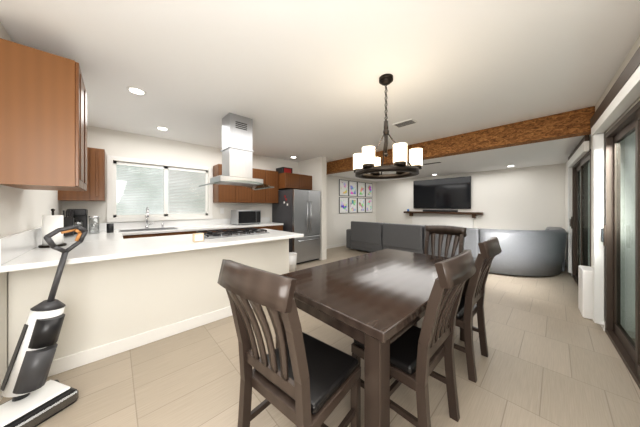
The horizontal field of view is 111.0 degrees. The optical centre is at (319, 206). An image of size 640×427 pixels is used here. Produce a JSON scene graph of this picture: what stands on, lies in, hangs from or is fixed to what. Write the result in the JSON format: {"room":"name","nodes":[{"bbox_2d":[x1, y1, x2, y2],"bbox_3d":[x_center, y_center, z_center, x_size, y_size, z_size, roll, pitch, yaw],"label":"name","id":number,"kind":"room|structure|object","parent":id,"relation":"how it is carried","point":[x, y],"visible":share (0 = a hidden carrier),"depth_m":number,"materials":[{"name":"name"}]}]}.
{"room":"kitchen","nodes":[
{"label":"kitchen","id":0,"kind":"room"},
{"bbox_2d":[0,22,61,400],"bbox_3d":[-3.022,0.030,2.309,0.150,2.540,2.600,0,0,-43],"label":"wall","id":1,"kind":"structure","parent":0,"point":[21,210],"depth_m":1.62,"materials":[{"name":"white paint"}]},
{"bbox_2d":[0,228,40,263],"bbox_3d":[-2.376,0.285,1.756,0.031,0.170,1.050,0,0,-43],"label":"backsplash","id":2,"kind":"structure","parent":1,"relation":"attached to","point":[15,245],"depth_m":1.64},
{"bbox_2d":[0,38,86,190],"bbox_3d":[-2.131,-0.609,1.739,0.369,0.922,0.650,0,0,-43],"label":"upper cabinet","id":3,"kind":"object","parent":1,"relation":"attached to","point":[43,120],"visible":1,"depth_m":1.51,"materials":[{"name":"brown wood"}]},
{"bbox_2d":[62,125,375,245],"bbox_3d":[-1.200,0.030,5.649,9.550,2.540,0.200,0,0,-43],"label":"wall","id":4,"kind":"structure","parent":0,"point":[121,143],"depth_m":4.34,"materials":[{"name":"white paint"}]},
{"bbox_2d":[58,147,104,200],"bbox_3d":[-3.436,-0.470,3.196,0.447,0.760,0.333,0,0,-43],"label":"upper cabinet","id":5,"kind":"object","parent":4,"relation":"attached to","point":[95,191],"visible":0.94,"depth_m":3.15,"materials":[{"name":"brown wood"}]},
{"bbox_2d":[107,155,212,221],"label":"kitchen window","id":6,"kind":"structure","parent":4,"relation":"in","point":[112,190],"depth_m":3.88,"materials":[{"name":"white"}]},
{"bbox_2d":[117,162,205,213],"bbox_3d":[-2.824,-0.306,4.040,1.330,0.848,0.030,0,0,-43],"label":"window blinds","id":7,"kind":"object","parent":6,"relation":"attached to","point":[179,176],"visible":0.85,"depth_m":4.13,"materials":[{"name":"white plastic"}]},
{"bbox_2d":[88,217,268,232],"bbox_3d":[-2.477,0.310,4.301,3.356,0.120,0.025,0,0,-43],"label":"backsplash","id":8,"kind":"structure","parent":4,"relation":"attached to","point":[157,224],"depth_m":3.92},
{"bbox_2d":[213,164,236,202],"bbox_3d":[-1.977,-0.470,4.556,0.343,0.760,0.334,0,0,-43],"label":"upper cabinet","id":9,"kind":"object","parent":4,"relation":"attached to","point":[231,194],"depth_m":4.43,"materials":[{"name":"brown wood"}]},
{"bbox_2d":[237,168,252,202],"bbox_3d":[-1.726,-0.470,4.790,0.342,0.760,0.334,0,0,-43],"label":"upper cabinet","id":10,"kind":"object","parent":4,"relation":"attached to","point":[244,194],"depth_m":4.69,"materials":[{"name":"brown wood"}]},
{"bbox_2d":[253,168,264,202],"bbox_3d":[-1.476,-0.470,5.023,0.343,0.760,0.334,0,0,-43],"label":"upper cabinet","id":11,"kind":"object","parent":4,"relation":"attached to","point":[258,195],"depth_m":4.91,"materials":[{"name":"brown wood"}]},
{"bbox_2d":[265,170,277,202],"bbox_3d":[-1.225,-0.470,5.257,0.342,0.760,0.334,0,0,-43],"label":"upper cabinet","id":12,"kind":"object","parent":4,"relation":"attached to","point":[271,178],"depth_m":5.12,"materials":[{"name":"brown wood"}]},
{"bbox_2d":[278,172,311,189],"bbox_3d":[-0.699,-0.620,5.563,0.825,0.360,0.603,0,0,-43],"label":"upper cabinet","id":13,"kind":"object","parent":4,"relation":"attached to","point":[286,181],"visible":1,"depth_m":5.26,"materials":[{"name":"brown wood"}]},
{"bbox_2d":[276,167,291,173],"bbox_3d":[-0.887,-0.881,5.460,0.290,0.158,0.305,0,0,-43],"label":"decorative box","id":14,"kind":"object","parent":13,"relation":"on","point":[283,170],"visible":0.58,"depth_m":5.34,"materials":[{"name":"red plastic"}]},
{"bbox_2d":[327,243,345,248],"bbox_3d":[0.859,1.250,7.422,3.660,0.100,0.015,0,0,-43],"label":"baseboard","id":15,"kind":"structure","parent":4,"relation":"attached to","point":[335,245],"depth_m":7.09,"materials":[{"name":"white wood"}]},
{"bbox_2d":[339,179,348,195],"bbox_3d":[0.790,-0.637,7.350,0.440,0.535,0.023,0,0,-43],"label":"picture frame","id":16,"kind":"object","parent":4,"relation":"attached to","point":[343,184],"depth_m":7.33,"materials":[{"name":"white paper"}]},
{"bbox_2d":[339,197,348,212],"bbox_3d":[0.790,-0.057,7.350,0.440,0.535,0.023,0,0,-43],"label":"picture frame","id":17,"kind":"object","parent":4,"relation":"attached to","point":[343,201],"depth_m":7.33,"materials":[{"name":"white paper"}]},
{"bbox_2d":[349,181,356,196],"bbox_3d":[1.144,-0.637,7.680,0.440,0.535,0.023,0,0,-43],"label":"picture frame","id":18,"kind":"object","parent":4,"relation":"attached to","point":[354,189],"depth_m":7.69,"materials":[{"name":"white paper"}]},
{"bbox_2d":[349,198,356,212],"bbox_3d":[1.144,-0.057,7.680,0.440,0.535,0.023,0,0,-43],"label":"picture frame","id":19,"kind":"object","parent":4,"relation":"attached to","point":[352,201],"depth_m":7.67,"materials":[{"name":"white paper"}]},
{"bbox_2d":[357,198,364,212],"bbox_3d":[1.500,-0.057,8.011,0.440,0.535,0.023,0,0,-43],"label":"picture frame","id":20,"kind":"object","parent":4,"relation":"attached to","point":[360,201],"depth_m":7.99,"materials":[{"name":"white paper"}]},
{"bbox_2d":[357,182,364,196],"bbox_3d":[1.500,-0.637,8.011,0.440,0.535,0.023,0,0,-43],"label":"picture frame","id":21,"kind":"object","parent":4,"relation":"attached to","point":[360,185],"depth_m":7.97,"materials":[{"name":"white paper"}]},
{"bbox_2d":[365,198,371,212],"bbox_3d":[1.853,-0.057,8.342,0.440,0.535,0.023,0,0,-43],"label":"picture frame","id":22,"kind":"object","parent":4,"relation":"attached to","point":[368,201],"depth_m":8.30,"materials":[{"name":"white paper"}]},
{"bbox_2d":[365,183,371,196],"bbox_3d":[1.853,-0.637,8.342,0.440,0.535,0.023,0,0,-43],"label":"picture frame","id":23,"kind":"object","parent":4,"relation":"attached to","point":[368,186],"depth_m":8.30,"materials":[{"name":"paper"}]},
{"bbox_2d":[298,156,326,259],"bbox_3d":[-0.219,0.030,5.778,0.160,2.540,0.950,0,0,-43],"label":"wall","id":24,"kind":"structure","parent":0,"point":[315,169],"depth_m":5.46,"materials":[{"name":"white paint"}]},
{"bbox_2d":[0,246,639,426],"bbox_3d":[0.797,1.350,3.581,9.650,0.100,6.150,0,0,-43],"label":"floor","id":25,"kind":"structure","parent":0,"point":[553,359],"depth_m":1.68,"materials":[{"name":"tile"}]},
{"bbox_2d":[0,225,87,426],"bbox_3d":[-1.796,0.712,1.404,0.319,1.174,0.453,0,0,17],"label":"vacuum cleaner","id":26,"kind":"object","parent":25,"relation":"on","point":[37,399],"visible":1,"depth_m":1.37,"materials":[{"name":"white plastic"}]},
{"bbox_2d":[125,233,156,238],"bbox_3d":[-2.887,0.855,3.508,0.380,0.890,0.625,0,0,-43],"label":"base cabinet","id":27,"kind":"object","parent":25,"relation":"on","point":[139,235],"depth_m":3.31,"materials":[{"name":"brown wood"}]},
{"bbox_2d":[64,233,124,242],"bbox_3d":[-2.784,0.390,2.631,0.630,0.040,0.775,0,0,-43],"label":"countertop","id":28,"kind":"structure","parent":27,"relation":"on","point":[98,236],"depth_m":2.67,"materials":[{"name":"white stone"}]},
{"bbox_2d":[64,221,280,236],"bbox_3d":[-2.268,0.390,4.077,3.356,0.040,0.637,0,0,-43],"label":"countertop","id":29,"kind":"structure","parent":27,"relation":"on","point":[172,228],"depth_m":3.74,"materials":[{"name":"white stone"}]},
{"bbox_2d":[63,210,73,235],"bbox_3d":[-3.145,0.203,2.742,0.100,0.322,0.156,0,0,-43],"label":"knife block","id":30,"kind":"object","parent":29,"relation":"on","point":[68,219],"visible":0.73,"depth_m":2.73,"materials":[{"name":"black plastic"}]},
{"bbox_2d":[67,209,87,233],"bbox_3d":[-3.371,0.198,3.058,0.180,0.340,0.230,0,0,-43],"label":"coffee maker","id":31,"kind":"object","parent":29,"relation":"on","point":[80,216],"visible":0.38,"depth_m":3.05,"materials":[{"name":"black plastic"}]},
{"bbox_2d":[89,216,98,233],"bbox_3d":[-3.141,0.246,3.060,0.104,0.243,0.101,0,0,-43],"label":"glass jar","id":32,"kind":"object","parent":29,"relation":"on","point":[96,224],"visible":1,"depth_m":3.05,"materials":[{"name":"clear glass"}]},
{"bbox_2d":[106,223,113,232],"bbox_3d":[-3.044,0.304,3.191,0.076,0.128,0.074,0,0,-43],"label":"canister","id":33,"kind":"object","parent":29,"relation":"on","point":[109,227],"visible":0.93,"depth_m":3.17,"materials":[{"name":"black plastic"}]},
{"bbox_2d":[145,207,163,228],"bbox_3d":[-2.826,0.184,3.772,0.259,0.368,0.207,0,0,-43],"label":"faucet","id":34,"kind":"object","parent":29,"relation":"on","point":[147,216],"visible":0.98,"depth_m":3.75,"materials":[{"name":"silver metal"}]},
{"bbox_2d":[231,210,260,224],"bbox_3d":[-1.601,0.218,4.760,0.510,0.301,0.374,0,0,-43],"label":"microwave","id":35,"kind":"object","parent":29,"relation":"on","point":[239,217],"visible":1,"depth_m":4.60,"materials":[{"name":"metal"}]},
{"bbox_2d":[8,240,288,376],"bbox_3d":[-1.583,0.855,2.667,2.434,0.890,0.740,0,0,-43],"label":"peninsula base wall","id":36,"kind":"structure","parent":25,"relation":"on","point":[116,296],"depth_m":2.01,"materials":[{"name":"white paint"}]},
{"bbox_2d":[0,228,303,271],"bbox_3d":[-1.482,0.390,2.576,2.456,0.040,1.070,0,0,-43],"label":"countertop","id":37,"kind":"structure","parent":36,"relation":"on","point":[88,252],"depth_m":2.01,"materials":[{"name":"white stone"}]},
{"bbox_2d":[38,209,66,247],"bbox_3d":[-2.507,0.191,2.065,0.170,0.354,0.167,0,0,-43],"label":"paper towel","id":38,"kind":"object","parent":37,"relation":"on","point":[51,223],"visible":0.9,"depth_m":2.03,"materials":[{"name":"white paper"}]},
{"bbox_2d":[193,233,203,241],"bbox_3d":[-1.296,0.324,2.343,0.100,0.088,0.045,0,0,-43],"label":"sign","id":39,"kind":"object","parent":37,"relation":"on","point":[198,237],"visible":0.98,"depth_m":2.33,"materials":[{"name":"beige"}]},
{"bbox_2d":[196,228,269,238],"bbox_3d":[-1.197,0.345,3.013,0.840,0.045,0.520,0,0,-43],"label":"cooktop","id":40,"kind":"object","parent":37,"relation":"in","point":[228,233],"visible":0.94,"depth_m":2.91,"materials":[{"name":"metal"}]},
{"bbox_2d":[157,233,184,235],"bbox_3d":[-2.606,0.855,3.770,0.388,0.890,0.625,0,0,-43],"label":"base cabinet","id":41,"kind":"object","parent":25,"relation":"on","point":[158,234],"depth_m":3.51,"materials":[{"name":"brown wood"}]},
{"bbox_2d":[185,229,212,233],"bbox_3d":[-2.322,0.855,4.035,0.388,0.890,0.625,0,0,-43],"label":"base cabinet","id":42,"kind":"object","parent":25,"relation":"on","point":[197,229],"depth_m":3.85,"materials":[{"name":"brown wood"}]},
{"bbox_2d":[257,225,268,228],"bbox_3d":[-1.471,0.855,4.829,0.388,0.890,0.625,0,0,-43],"label":"base cabinet","id":43,"kind":"object","parent":25,"relation":"on","point":[258,226],"depth_m":4.65,"materials":[{"name":"brown wood"}]},
{"bbox_2d":[269,225,282,230],"bbox_3d":[-1.187,0.855,5.093,0.388,0.890,0.625,0,0,-43],"label":"base cabinet","id":44,"kind":"object","parent":25,"relation":"on","point":[274,227],"depth_m":4.87,"materials":[{"name":"brown wood"}]},
{"bbox_2d":[217,259,360,426],"bbox_3d":[-0.138,0.773,1.114,0.487,1.058,0.604,0,0,39],"label":"chair","id":45,"kind":"object","parent":25,"relation":"on","point":[299,378],"visible":1,"depth_m":0.98,"materials":[{"name":"brown wood"}]},
{"bbox_2d":[289,252,296,270],"bbox_3d":[-0.592,1.127,4.535,0.236,0.345,0.232,0,0,-43],"label":"trash can","id":46,"kind":"object","parent":25,"relation":"on","point":[292,260],"visible":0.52,"depth_m":4.44,"materials":[{"name":"white plastic"}]},
{"bbox_2d":[272,189,319,263],"bbox_3d":[-0.576,0.450,5.425,0.809,1.700,0.972,0,0,-43],"label":"fridge","id":47,"kind":"object","parent":25,"relation":"on","point":[296,210],"visible":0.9,"depth_m":5.08,"materials":[{"name":"grey metal"}]},
{"bbox_2d":[276,249,474,426],"bbox_3d":[0.576,0.920,1.904,1.760,0.760,1.000,0,0,-43],"label":"dining table","id":48,"kind":"object","parent":25,"relation":"on","point":[375,303],"visible":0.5,"depth_m":1.31,"materials":[{"name":"brown wood"}]},
{"bbox_2d":[351,249,475,426],"bbox_3d":[0.568,0.773,1.341,0.487,1.058,0.604,0,0,-43],"label":"chair","id":49,"kind":"object","parent":25,"relation":"on","point":[417,354],"visible":0.79,"depth_m":1.16,"materials":[{"name":"brown wood"}]},
{"bbox_2d":[424,225,466,256],"bbox_3d":[1.470,0.773,2.738,0.604,1.058,0.487,0,0,-43],"label":"chair","id":50,"kind":"object","parent":25,"relation":"on","point":[460,233],"visible":0.42,"depth_m":2.88,"materials":[{"name":"brown wood"}]},
{"bbox_2d":[346,221,567,275],"bbox_3d":[3.122,0.840,5.827,2.185,0.840,4.575,0,0,-43],"label":"sofa","id":51,"kind":"object","parent":25,"relation":"on","point":[532,253],"visible":0.83,"depth_m":4.17,"materials":[{"name":"grey fabric"}]},
{"bbox_2d":[414,237,501,382],"bbox_3d":[1.183,0.773,1.914,0.487,1.058,0.604,0,0,-43],"label":"chair","id":52,"kind":"object","parent":25,"relation":"on","point":[469,308],"visible":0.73,"depth_m":1.67,"materials":[{"name":"brown wood"}]},
{"bbox_2d":[578,265,592,319],"bbox_3d":[3.228,1.019,2.658,0.110,0.558,0.320,0,0,44],"label":"box","id":53,"kind":"object","parent":25,"relation":"on","point":[585,290],"visible":0.71,"depth_m":2.56,"materials":[{"name":"white plastic"}]},
{"bbox_2d":[0,0,639,161],"bbox_3d":[-0.428,-1.290,2.438,6.300,0.100,6.150,0,0,-43],"label":"ceiling","id":54,"kind":"structure","parent":0,"point":[299,79],"depth_m":1.88,"materials":[{"name":"white paint"}]},
{"bbox_2d":[126,86,146,94],"bbox_3d":[-1.956,-1.236,2.347,0.170,0.008,0.170,0,0,-43],"label":"recessed light","id":55,"kind":"object","parent":54,"relation":"in","point":[136,90],"visible":1,"depth_m":2.33,"materials":[{"name":"white plastic"}]},
{"bbox_2d":[156,126,168,130],"bbox_3d":[-2.483,-1.236,3.469,0.170,0.008,0.170,0,0,-43],"label":"recessed light","id":56,"kind":"object","parent":54,"relation":"in","point":[162,128],"visible":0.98,"depth_m":3.45,"materials":[{"name":"white plastic"}]},
{"bbox_2d":[199,113,273,189],"bbox_3d":[-1.165,-0.758,3.097,0.830,0.962,0.600,0,0,-43],"label":"range hood","id":57,"kind":"object","parent":54,"relation":"hanging from","point":[236,150],"visible":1,"depth_m":2.99,"materials":[{"name":"metal"}]},
{"bbox_2d":[353,74,422,178],"bbox_3d":[0.633,-0.771,2.108,0.635,0.936,0.582,0,0,-43],"label":"chandelier","id":58,"kind":"object","parent":54,"relation":"hanging from","point":[366,161],"visible":1,"depth_m":1.97,"materials":[{"name":"brown metal"}]},
{"bbox_2d":[393,119,416,127],"bbox_3d":[1.252,-1.232,3.246,0.180,0.014,0.300,0,0,-43],"label":"ceiling vent","id":59,"kind":"object","parent":54,"relation":"in","point":[405,123],"visible":0.98,"depth_m":3.23,"materials":[{"name":"white metal"}]},
{"bbox_2d":[328,135,584,181],"bbox_3d":[3.101,-1.170,5.729,3.350,0.340,6.150,0,0,-43],"label":"ceiling","id":60,"kind":"structure","parent":0,"point":[557,151],"depth_m":4.63,"materials":[{"name":"white paint"}]},
{"bbox_2d":[376,163,564,229],"bbox_3d":[4.214,0.030,6.698,0.200,2.540,6.050,0,0,-43],"label":"wall","id":61,"kind":"structure","parent":0,"point":[528,198],"depth_m":5.84,"materials":[{"name":"white paint"}]},
{"bbox_2d":[413,176,470,208],"bbox_3d":[3.790,-0.420,6.953,0.071,0.940,1.660,0,0,-43],"label":"screen","id":62,"kind":"object","parent":61,"relation":"attached to","point":[450,193],"visible":0.96,"depth_m":6.84,"materials":[{"name":"black plastic"}]},
{"bbox_2d":[404,209,483,227],"bbox_3d":[3.743,0.685,6.909,0.198,1.230,2.240,0,0,-43],"label":"mantel shelf","id":63,"kind":"object","parent":61,"relation":"attached to","point":[448,221],"visible":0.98,"depth_m":6.82,"materials":[{"name":"brown wood"}]},
{"bbox_2d":[565,35,639,336],"bbox_3d":[2.624,0.030,1.775,0.200,2.540,9.850,0,0,44],"label":"wall","id":64,"kind":"structure","parent":0,"point":[631,53],"depth_m":2.21,"materials":[{"name":"white paint"}]},
{"bbox_2d":[327,106,594,174],"bbox_3d":[1.772,-1.089,4.558,0.210,0.299,5.450,0,0,-43],"label":"beam","id":65,"kind":"structure","parent":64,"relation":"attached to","point":[573,123],"depth_m":3.35,"materials":[{"name":"brown wood"}]},
{"bbox_2d":[567,135,588,168],"bbox_3d":[4.149,-0.845,3.562,0.048,0.210,1.820,0,0,44],"label":"rail","id":66,"kind":"object","parent":64,"relation":"attached to","point":[580,151],"visible":0.96,"depth_m":3.24,"materials":[{"name":"white metal"}]},
{"bbox_2d":[568,168,571,272],"bbox_3d":[4.745,0.253,4.180,0.043,1.975,0.077,0,0,44],"label":"blind stack","id":67,"kind":"object","parent":66,"relation":"hanging from","point":[569,218],"visible":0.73,"depth_m":4.16,"materials":[{"name":"white"}]},
{"bbox_2d":[570,149,590,284],"bbox_3d":[4.144,0.270,3.484,0.120,2.060,1.740,0,0,44],"label":"sliding glass door","id":68,"kind":"object","parent":64,"relation":"in","point":[579,221],"visible":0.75,"depth_m":3.51,"materials":[{"name":"brown metal"}]},
{"bbox_2d":[565,260,604,330],"bbox_3d":[2.443,1.250,1.741,0.015,0.100,9.150,0,0,44],"label":"baseboard","id":69,"kind":"structure","parent":64,"relation":"attached to","point":[602,326],"depth_m":2.40,"materials":[{"name":"white wood"}]},
{"bbox_2d":[590,46,639,136],"bbox_3d":[2.332,-0.877,1.688,0.078,0.195,2.020,0,0,44],"label":"rail","id":70,"kind":"object","parent":64,"relation":"attached to","point":[621,97],"visible":0.94,"depth_m":1.69,"materials":[{"name":"white plastic"}]},
{"bbox_2d":[593,133,603,324],"bbox_3d":[2.991,0.233,2.365,0.063,2.015,0.089,0,0,44],"label":"blind stack","id":71,"kind":"object","parent":70,"relation":"hanging from","point":[598,224],"visible":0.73,"depth_m":2.34,"materials":[{"name":"white"}]},
{"bbox_2d":[601,101,639,388],"bbox_3d":[2.372,0.270,1.636,0.120,2.060,1.800,0,0,44],"label":"sliding glass door","id":72,"kind":"object","parent":64,"relation":"in","point":[626,346],"visible":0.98,"depth_m":2.08,"materials":[{"name":"brown metal"}]}
]}

